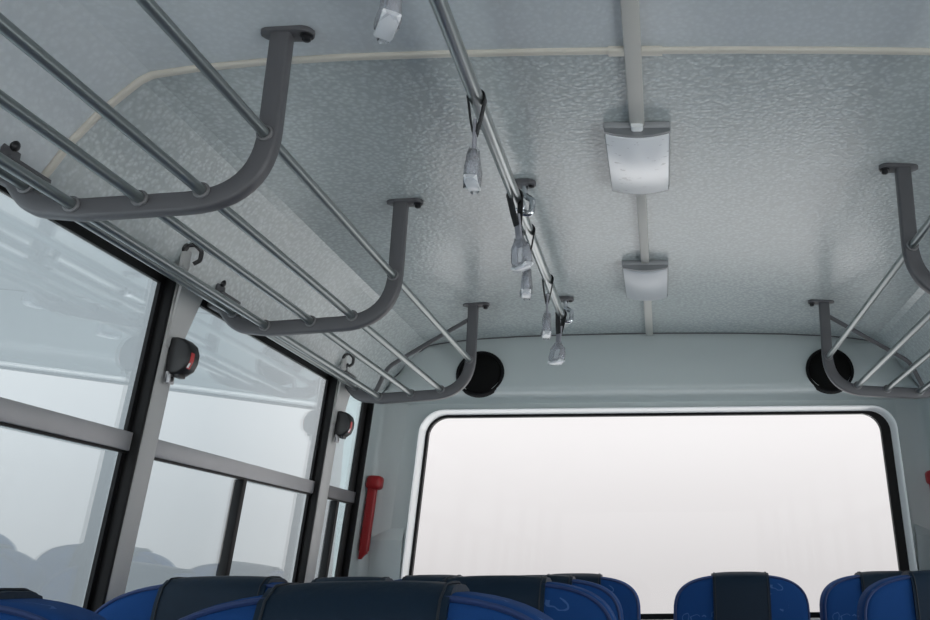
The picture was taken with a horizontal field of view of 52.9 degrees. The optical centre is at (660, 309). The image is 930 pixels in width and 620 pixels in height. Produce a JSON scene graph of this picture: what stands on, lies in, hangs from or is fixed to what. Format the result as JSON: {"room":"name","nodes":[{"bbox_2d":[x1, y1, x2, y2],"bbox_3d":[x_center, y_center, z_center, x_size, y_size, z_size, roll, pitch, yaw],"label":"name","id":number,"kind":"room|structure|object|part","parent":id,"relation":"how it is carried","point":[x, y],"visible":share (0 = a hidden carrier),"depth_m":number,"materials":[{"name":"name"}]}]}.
{"room":"vehicle interior","nodes":[
{"label":"vehicle interior","id":0,"kind":"room"},
{"bbox_2d":[0,0,929,392],"bbox_3d":[-0.042,-0.567,0.508,1.822,0.243,5.255,-1,-16,0],"label":"ceiling","id":1,"kind":"structure","parent":0,"point":[778,199],"depth_m":1.67,"materials":[{"name":"grey plastic"}]},
{"bbox_2d":[179,243,203,270],"bbox_3d":[-0.907,-0.106,1.725,0.028,0.054,0.051,-11,-20,32],"label":"coat hook","id":2,"kind":"object","parent":1,"relation":"attached to","point":[185,258],"visible":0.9,"depth_m":1.72,"materials":[{"name":"black plastic"}]},
{"bbox_3d":[-0.911,-0.098,1.724,0.008,0.040,0.028,-1,-16,0],"label":"plate","id":3,"kind":"part","parent":2,"relation":"part of","materials":[{"name":"grey plastic"}]},
{"bbox_2d":[0,0,489,403],"bbox_3d":[-0.731,-0.268,1.296,0.438,0.299,2.931,-1,-16,0],"label":"luggage rack","id":4,"kind":"object","parent":1,"relation":"attached to","point":[31,190],"visible":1,"depth_m":1.31,"materials":[{"name":"grey metal"}]},
{"bbox_3d":[-0.884,-0.178,1.233,0.016,0.015,2.860,-1,-16,0],"label":"rail","id":5,"kind":"part","parent":4,"relation":"part of","materials":[{"name":"grey metal"}]},
{"bbox_3d":[-0.815,-0.151,1.225,0.016,0.015,2.860,-1,-16,0],"label":"rail","id":6,"kind":"part","parent":4,"relation":"part of","materials":[{"name":"grey metal"}]},
{"bbox_3d":[-0.722,-0.160,1.227,0.016,0.015,2.860,-1,-16,0],"label":"rail","id":7,"kind":"part","parent":4,"relation":"part of","materials":[{"name":"grey metal"}]},
{"bbox_3d":[-0.561,-0.256,1.255,0.016,0.015,2.860,-1,-16,0],"label":"rail","id":8,"kind":"part","parent":4,"relation":"part of","materials":[{"name":"grey metal"}]},
{"bbox_3d":[-0.700,0.138,2.626,0.276,0.238,0.012,-1,-16,0],"label":"rod","id":9,"kind":"part","parent":4,"relation":"part of","materials":[{"name":"grey metal"}]},
{"bbox_2d":[340,353,354,370],"bbox_3d":[-0.905,0.145,2.577,0.028,0.054,0.051,-11,-20,32],"label":"coat hook","id":10,"kind":"object","parent":1,"relation":"attached to","point":[344,359],"visible":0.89,"depth_m":2.58,"materials":[{"name":"black plastic"}]},
{"bbox_3d":[-0.908,0.153,2.576,0.008,0.040,0.028,-1,-16,0],"label":"plate","id":11,"kind":"part","parent":10,"relation":"part of","materials":[{"name":"grey"}]},
{"bbox_3d":[-0.044,-0.810,-0.319,1.822,0.243,3.531,-1,-16,0],"label":"panel","id":12,"kind":"part","parent":1,"relation":"part of","materials":[{"name":"grey plastic"}]},
{"bbox_2d":[373,0,573,364],"bbox_3d":[-0.286,-0.365,1.151,0.086,0.213,3.200,-1,-16,0],"label":"grab rail","id":13,"kind":"object","parent":1,"relation":"attached to","point":[441,9],"depth_m":1.58,"materials":[{"name":"grey metal"}]},
{"bbox_3d":[-0.295,-0.384,1.009,0.041,0.168,0.061,5,-17,-18],"label":"hanging grab handle","id":14,"kind":"part","parent":13,"relation":"part of","materials":[{"name":"grey plastic"}]},
{"bbox_3d":[-0.299,-0.336,0.994,0.014,0.056,0.058,12,-20,-25],"label":"handle","id":15,"kind":"part","parent":13,"relation":"part of","materials":[{"name":"grey plastic"}]},
{"bbox_3d":[-0.290,-0.220,1.389,0.014,0.056,0.058,1,-16,-4],"label":"handle","id":16,"kind":"part","parent":13,"relation":"part of","materials":[{"name":"grey plastic"}]},
{"bbox_3d":[-0.291,-0.268,1.403,0.030,0.169,0.063,1,-16,-4],"label":"hanging grab handle","id":17,"kind":"part","parent":13,"relation":"part of","materials":[{"name":"grey plastic"}]},
{"bbox_3d":[-0.281,-0.159,1.773,0.062,0.169,0.050,-16,-22,41],"label":"hanging grab handle","id":18,"kind":"part","parent":13,"relation":"part of","materials":[{"name":"grey plastic"}]},
{"bbox_3d":[-0.275,-0.110,1.766,0.014,0.056,0.058,2,-14,-43],"label":"handle","id":19,"kind":"part","parent":13,"relation":"part of","materials":[{"name":"grey plastic"}]},
{"bbox_3d":[-0.281,-0.226,1.845,0.048,0.076,0.028,-1,-16,0],"label":"stem","id":20,"kind":"part","parent":13,"relation":"part of","materials":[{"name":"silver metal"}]},
{"bbox_3d":[-0.289,-0.059,1.934,0.014,0.056,0.058,2,-17,-8],"label":"handle","id":21,"kind":"part","parent":13,"relation":"part of","materials":[{"name":"grey plastic"}]},
{"bbox_3d":[-0.289,-0.107,1.948,0.030,0.169,0.063,2,-17,-8],"label":"hanging grab handle","id":22,"kind":"part","parent":13,"relation":"part of","materials":[{"name":"grey plastic"}]},
{"bbox_3d":[-0.288,0.037,2.262,0.014,0.056,0.058,3,-17,-12],"label":"handle","id":23,"kind":"part","parent":13,"relation":"part of","materials":[{"name":"grey plastic"}]},
{"bbox_3d":[-0.288,-0.011,2.276,0.030,0.169,0.063,3,-17,-12],"label":"hanging grab handle","id":24,"kind":"part","parent":13,"relation":"part of","materials":[{"name":"grey plastic"}]},
{"bbox_3d":[-0.295,0.122,2.553,0.058,0.056,0.014,-14,-27,38],"label":"handle","id":25,"kind":"part","parent":13,"relation":"part of","materials":[{"name":"grey plastic"}]},
{"bbox_3d":[-0.295,0.074,2.565,0.052,0.168,0.052,2,-17,-10],"label":"hanging grab handle","id":26,"kind":"part","parent":13,"relation":"part of","materials":[{"name":"grey plastic"}]},
{"bbox_3d":[-0.279,0.004,2.626,0.048,0.076,0.028,-1,-16,0],"label":"stem","id":27,"kind":"part","parent":13,"relation":"part of","materials":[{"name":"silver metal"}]},
{"bbox_2d":[41,46,929,177],"bbox_3d":[-0.039,-0.300,1.372,1.794,0.228,0.019,-1,-16,0],"label":"trim","id":28,"kind":"structure","parent":1,"relation":"attached to","point":[611,51],"depth_m":1.40,"materials":[{"name":"beige plastic"}]},
{"bbox_2d":[620,0,643,131],"bbox_3d":[-0.046,-0.641,0.548,0.027,0.034,2.288,-1,-16,0],"label":"cable cover","id":29,"kind":"object","parent":1,"relation":"attached to","point":[630,9],"visible":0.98,"depth_m":1.42,"materials":[{"name":"grey plastic"}]},
{"bbox_2d":[603,121,670,194],"bbox_3d":[-0.043,-0.288,1.748,0.122,0.034,0.266,-1,-16,0],"label":"ceiling light","id":30,"kind":"object","parent":1,"relation":"in","point":[638,162],"visible":1,"depth_m":1.70,"materials":[{"name":"grey plastic"}]},
{"bbox_2d":[636,195,648,262],"bbox_3d":[-0.042,-0.193,2.110,0.021,0.011,0.478,-1,-16,0],"label":"cable cover","id":31,"kind":"object","parent":1,"relation":"attached to","point":[641,199],"visible":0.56,"depth_m":2.09,"materials":[{"name":"grey plastic"}]},
{"bbox_2d":[622,260,668,300],"bbox_3d":[-0.041,-0.076,2.467,0.122,0.034,0.272,-1,-16,0],"label":"ceiling light","id":32,"kind":"object","parent":1,"relation":"in","point":[642,281],"visible":0.98,"depth_m":2.40,"materials":[{"name":"grey plastic"}]},
{"bbox_2d":[643,301,652,335],"bbox_3d":[-0.040,0.017,2.824,0.024,0.011,0.463,-1,-16,0],"label":"cable cover","id":33,"kind":"object","parent":1,"relation":"attached to","point":[647,304],"visible":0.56,"depth_m":2.83,"materials":[{"name":"grey plastic"}]},
{"bbox_2d":[808,163,929,398],"bbox_3d":[0.653,-0.281,1.298,0.438,0.299,2.936,-1,-16,0],"label":"luggage rack","id":34,"kind":"object","parent":1,"relation":"attached to","point":[910,238],"visible":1,"depth_m":2.16,"materials":[{"name":"grey metal"}]},
{"bbox_3d":[0.630,0.126,2.631,0.276,0.238,0.012,-1,-16,0],"label":"rod","id":35,"kind":"part","parent":34,"relation":"part of","materials":[{"name":"grey metal"}]},
{"bbox_3d":[0.483,-0.265,1.257,0.016,0.015,2.865,-1,-16,0],"label":"rail","id":36,"kind":"part","parent":34,"relation":"part of","materials":[{"name":"grey metal"}]},
{"bbox_3d":[0.562,-0.183,1.233,0.016,0.015,2.865,-1,-16,0],"label":"rail","id":37,"kind":"part","parent":34,"relation":"part of","materials":[{"name":"grey metal"}]},
{"bbox_3d":[0.646,-0.173,1.230,0.016,0.015,2.865,-1,-16,0],"label":"rail","id":38,"kind":"part","parent":34,"relation":"part of","materials":[{"name":"grey metal"}]},
{"bbox_3d":[0.739,-0.166,1.227,0.016,0.015,2.865,-1,-16,0],"label":"rail","id":39,"kind":"part","parent":34,"relation":"part of","materials":[{"name":"grey metal"}]},
{"bbox_2d":[332,334,929,619],"bbox_3d":[-0.026,0.990,2.725,2.056,1.941,0.231,-1,-16,0],"label":"wall","id":40,"kind":"structure","parent":0,"point":[623,373],"depth_m":2.99,"materials":[{"name":"white plastic"}]},
{"bbox_2d":[358,475,383,558],"bbox_3d":[-0.929,0.663,2.883,0.059,0.262,0.048,-1,-16,0],"label":"hammer","id":41,"kind":"object","parent":40,"relation":"attached to","point":[374,483],"visible":1,"depth_m":2.88,"materials":[{"name":"red plastic"}]},
{"bbox_3d":[-0.936,0.666,2.879,0.031,0.203,0.022,3,-16,1],"label":"handle","id":42,"kind":"part","parent":41,"relation":"part of","materials":[{"name":"red plastic"}]},
{"bbox_3d":[-0.940,1.097,2.721,0.226,1.750,0.139,-1,-16,0],"label":"corner post","id":43,"kind":"part","parent":40,"relation":"part of","materials":[{"name":"grey plastic"}]},
{"bbox_3d":[-0.873,1.323,2.720,0.100,1.315,0.020,-1,-16,0],"label":"corner panel","id":44,"kind":"part","parent":40,"relation":"part of","materials":[{"name":"grey plastic"}]},
{"bbox_2d":[456,351,503,397],"bbox_3d":[-0.600,0.213,2.989,0.160,0.160,0.041,-1,-16,0],"label":"speaker","id":45,"kind":"object","parent":40,"relation":"attached to","point":[488,373],"visible":0.83,"depth_m":2.97},
{"bbox_2d":[420,333,867,351],"bbox_3d":[-0.034,0.185,3.016,1.790,0.224,0.004,-1,-16,0],"label":"trim","id":46,"kind":"structure","parent":40,"relation":"attached to","point":[606,333],"depth_m":3.04,"materials":[{"name":"grey plastic"}]},
{"bbox_2d":[409,411,909,619],"bbox_3d":[-0.007,0.666,2.950,1.615,0.659,0.023,-1,-16,0],"label":"window","id":47,"kind":"structure","parent":40,"relation":"in","point":[885,432],"depth_m":3.00,"materials":[{"name":"black rubber"}]},
{"bbox_2d":[806,349,853,393],"bbox_3d":[0.560,0.201,2.989,0.160,0.160,0.041,-1,-16,0],"label":"speaker","id":48,"kind":"object","parent":40,"relation":"attached to","point":[815,370],"visible":0.67,"depth_m":2.98},
{"bbox_3d":[0.889,1.069,2.688,0.226,1.750,0.209,-1,-16,0],"label":"corner post","id":49,"kind":"part","parent":40,"relation":"part of","materials":[{"name":"grey plastic"}]},
{"bbox_3d":[0.850,1.306,2.720,0.054,1.315,0.020,-1,-16,0],"label":"corner panel","id":50,"kind":"part","parent":40,"relation":"part of","materials":[{"name":"grey plastic"}]},
{"bbox_2d":[925,470,929,485],"bbox_3d":[0.885,0.645,2.883,0.053,0.263,0.048,-1,-16,0],"label":"hammer","id":51,"kind":"object","parent":40,"relation":"attached to","point":[927,473],"visible":1,"depth_m":2.90,"materials":[{"name":"red plastic"}]},
{"bbox_3d":[-0.024,1.229,0.029,2.120,0.040,5.350,-1,-16,0],"label":"floor","id":52,"kind":"structure","parent":0,"visible":0},
{"bbox_2d":[0,588,106,619],"bbox_3d":[-0.691,0.740,0.444,0.414,1.147,0.626,-1,-16,0],"label":"seat","id":53,"kind":"object","parent":52,"relation":"on","point":[15,603],"visible":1,"depth_m":0.83,"materials":[{"name":"blue fabric"}]},
{"bbox_3d":[-0.692,0.578,0.710,0.414,0.670,0.197,-1,-16,0],"label":"backrest","id":54,"kind":"part","parent":53,"relation":"part of","materials":[{"name":"blue fabric"}]},
{"bbox_2d":[95,576,287,619],"bbox_3d":[-0.717,0.925,1.088,0.414,1.157,0.626,-1,-16,0],"label":"seat","id":55,"kind":"object","parent":52,"relation":"on","point":[177,598],"visible":0.7,"depth_m":1.44,"materials":[{"name":"blue fabric"}]},
{"bbox_2d":[311,577,393,581],"bbox_3d":[-0.727,1.115,1.730,0.414,1.155,0.626,-1,-16,0],"label":"seat","id":56,"kind":"object","parent":52,"relation":"on","point":[319,579],"visible":0.19,"depth_m":2.11,"materials":[{"name":"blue fabric"}]},
{"bbox_2d":[178,580,552,619],"bbox_3d":[-0.270,0.735,0.444,0.414,1.149,0.626,-1,-16,0],"label":"seat","id":57,"kind":"object","parent":52,"relation":"on","point":[329,600],"visible":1,"depth_m":0.80,"materials":[{"name":"blue fabric"}]},
{"bbox_3d":[-0.271,0.572,0.710,0.414,0.671,0.197,-1,-16,0],"label":"backrest","id":58,"kind":"part","parent":57,"relation":"part of","materials":[{"name":"blue fabric"}]},
{"bbox_2d":[394,575,460,581],"bbox_3d":[-0.691,1.294,2.345,0.414,1.160,0.626,-1,-16,0],"label":"seat","id":59,"kind":"object","parent":52,"relation":"on","point":[436,578],"visible":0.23,"depth_m":2.71,"materials":[{"name":"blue fabric"}]},
{"bbox_2d":[441,575,616,619],"bbox_3d":[-0.267,0.922,1.087,0.414,1.154,0.626,-1,-16,0],"label":"seat","id":60,"kind":"object","parent":52,"relation":"on","point":[559,601],"visible":0.62,"depth_m":1.44,"materials":[{"name":"blue fabric"}]},
{"bbox_3d":[-0.268,0.758,1.354,0.414,0.674,0.197,-1,-16,0],"label":"backrest","id":61,"kind":"part","parent":60,"relation":"part of","materials":[{"name":"blue fabric"}]},
{"bbox_2d":[527,575,623,619],"bbox_3d":[-0.287,1.111,1.730,0.414,1.155,0.626,-1,-16,0],"label":"seat","id":62,"kind":"object","parent":52,"relation":"on","point":[608,596],"visible":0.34,"depth_m":2.09,"materials":[{"name":"blue fabric"}]},
{"bbox_3d":[-0.288,0.947,1.997,0.414,0.674,0.197,-1,-16,0],"label":"backrest","id":63,"kind":"part","parent":62,"relation":"part of","materials":[{"name":"blue fabric"}]},
{"bbox_2d":[547,573,640,619],"bbox_3d":[-0.261,1.289,2.345,0.414,1.160,0.626,-1,-16,0],"label":"seat","id":64,"kind":"object","parent":52,"relation":"on","point":[629,600],"visible":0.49,"depth_m":2.69,"materials":[{"name":"blue fabric"}]},
{"bbox_3d":[-0.263,1.125,2.611,0.414,0.677,0.197,-1,-16,0],"label":"backrest","id":65,"kind":"part","parent":64,"relation":"part of","materials":[{"name":"blue fabric"}]},
{"bbox_2d":[674,571,810,619],"bbox_3d":[0.245,1.284,2.345,0.414,1.160,0.626,-1,-16,0],"label":"seat","id":66,"kind":"object","parent":52,"relation":"on","point":[745,595],"visible":1,"depth_m":2.67,"materials":[{"name":"blue fabric"}]},
{"bbox_2d":[819,571,904,619],"bbox_3d":[0.689,1.281,2.345,0.414,1.157,0.626,-1,-16,0],"label":"seat","id":67,"kind":"object","parent":52,"relation":"on","point":[839,599],"visible":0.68,"depth_m":2.69,"materials":[{"name":"blue fabric"}]},
{"bbox_3d":[0.687,1.117,2.611,0.414,0.676,0.197,-1,-16,0],"label":"backrest","id":68,"kind":"part","parent":67,"relation":"part of","materials":[{"name":"blue fabric"}]},
{"bbox_2d":[857,570,929,619],"bbox_3d":[0.665,1.095,1.712,0.414,1.157,0.626,-1,-16,0],"label":"seat","id":69,"kind":"object","parent":52,"relation":"on","point":[905,596],"visible":1,"depth_m":2.05,"materials":[{"name":"blue fabric"}]},
{"bbox_3d":[-1.045,0.779,0.149,0.114,0.910,5.320,-1,-16,0],"label":"wall","id":70,"kind":"structure","parent":0,"visible":0},
{"bbox_2d":[0,185,175,611],"bbox_3d":[-0.962,0.182,1.164,0.089,0.806,0.921,-1,-16,0],"label":"window","id":71,"kind":"structure","parent":70,"relation":"in","point":[16,415],"depth_m":1.57,"materials":[{"name":"black metal"}]},
{"bbox_3d":[-0.985,0.410,1.361,0.035,0.440,0.409,-1,-16,0],"label":"pane","id":72,"kind":"part","parent":71,"relation":"part of","materials":[{"name":"clear glass"}]},
{"bbox_2d":[105,283,202,602],"bbox_3d":[-0.952,0.325,1.650,0.094,0.806,0.092,-1,-16,0],"label":"pillar","id":73,"kind":"structure","parent":70,"relation":"attached to","point":[185,305],"depth_m":1.65,"materials":[{"name":"grey metal"}]},
{"bbox_2d":[164,337,199,384],"bbox_3d":[-0.905,0.098,1.704,0.045,0.089,0.042,-1,-16,0],"label":"button","id":74,"kind":"object","parent":73,"relation":"attached to","point":[183,356],"visible":1,"depth_m":1.69,"materials":[{"name":"black plastic"}]},
{"bbox_2d":[154,299,337,582],"bbox_3d":[-0.959,0.444,2.054,0.089,0.806,0.830,-1,-16,0],"label":"window","id":75,"kind":"structure","parent":70,"relation":"in","point":[166,452],"depth_m":2.16,"materials":[{"name":"black rubber"}]},
{"bbox_2d":[304,380,349,582],"bbox_3d":[-0.949,0.577,2.503,0.094,0.806,0.107,-1,-16,0],"label":"pillar","id":76,"kind":"structure","parent":70,"relation":"attached to","point":[342,395],"depth_m":2.50,"materials":[{"name":"grey metal"}]},
{"bbox_2d":[334,411,353,442],"bbox_3d":[-0.902,0.334,2.566,0.045,0.089,0.042,-1,-16,0],"label":"button","id":77,"kind":"object","parent":76,"relation":"attached to","point":[344,425],"visible":1,"depth_m":2.55,"materials":[{"name":"black plastic"}]},
{"bbox_2d":[318,389,373,577],"bbox_3d":[-0.957,0.619,2.648,0.089,0.806,0.275,-1,-16,0],"label":"window","id":78,"kind":"structure","parent":70,"relation":"in","point":[350,497],"depth_m":2.75,"materials":[{"name":"black metal"}]}
]}

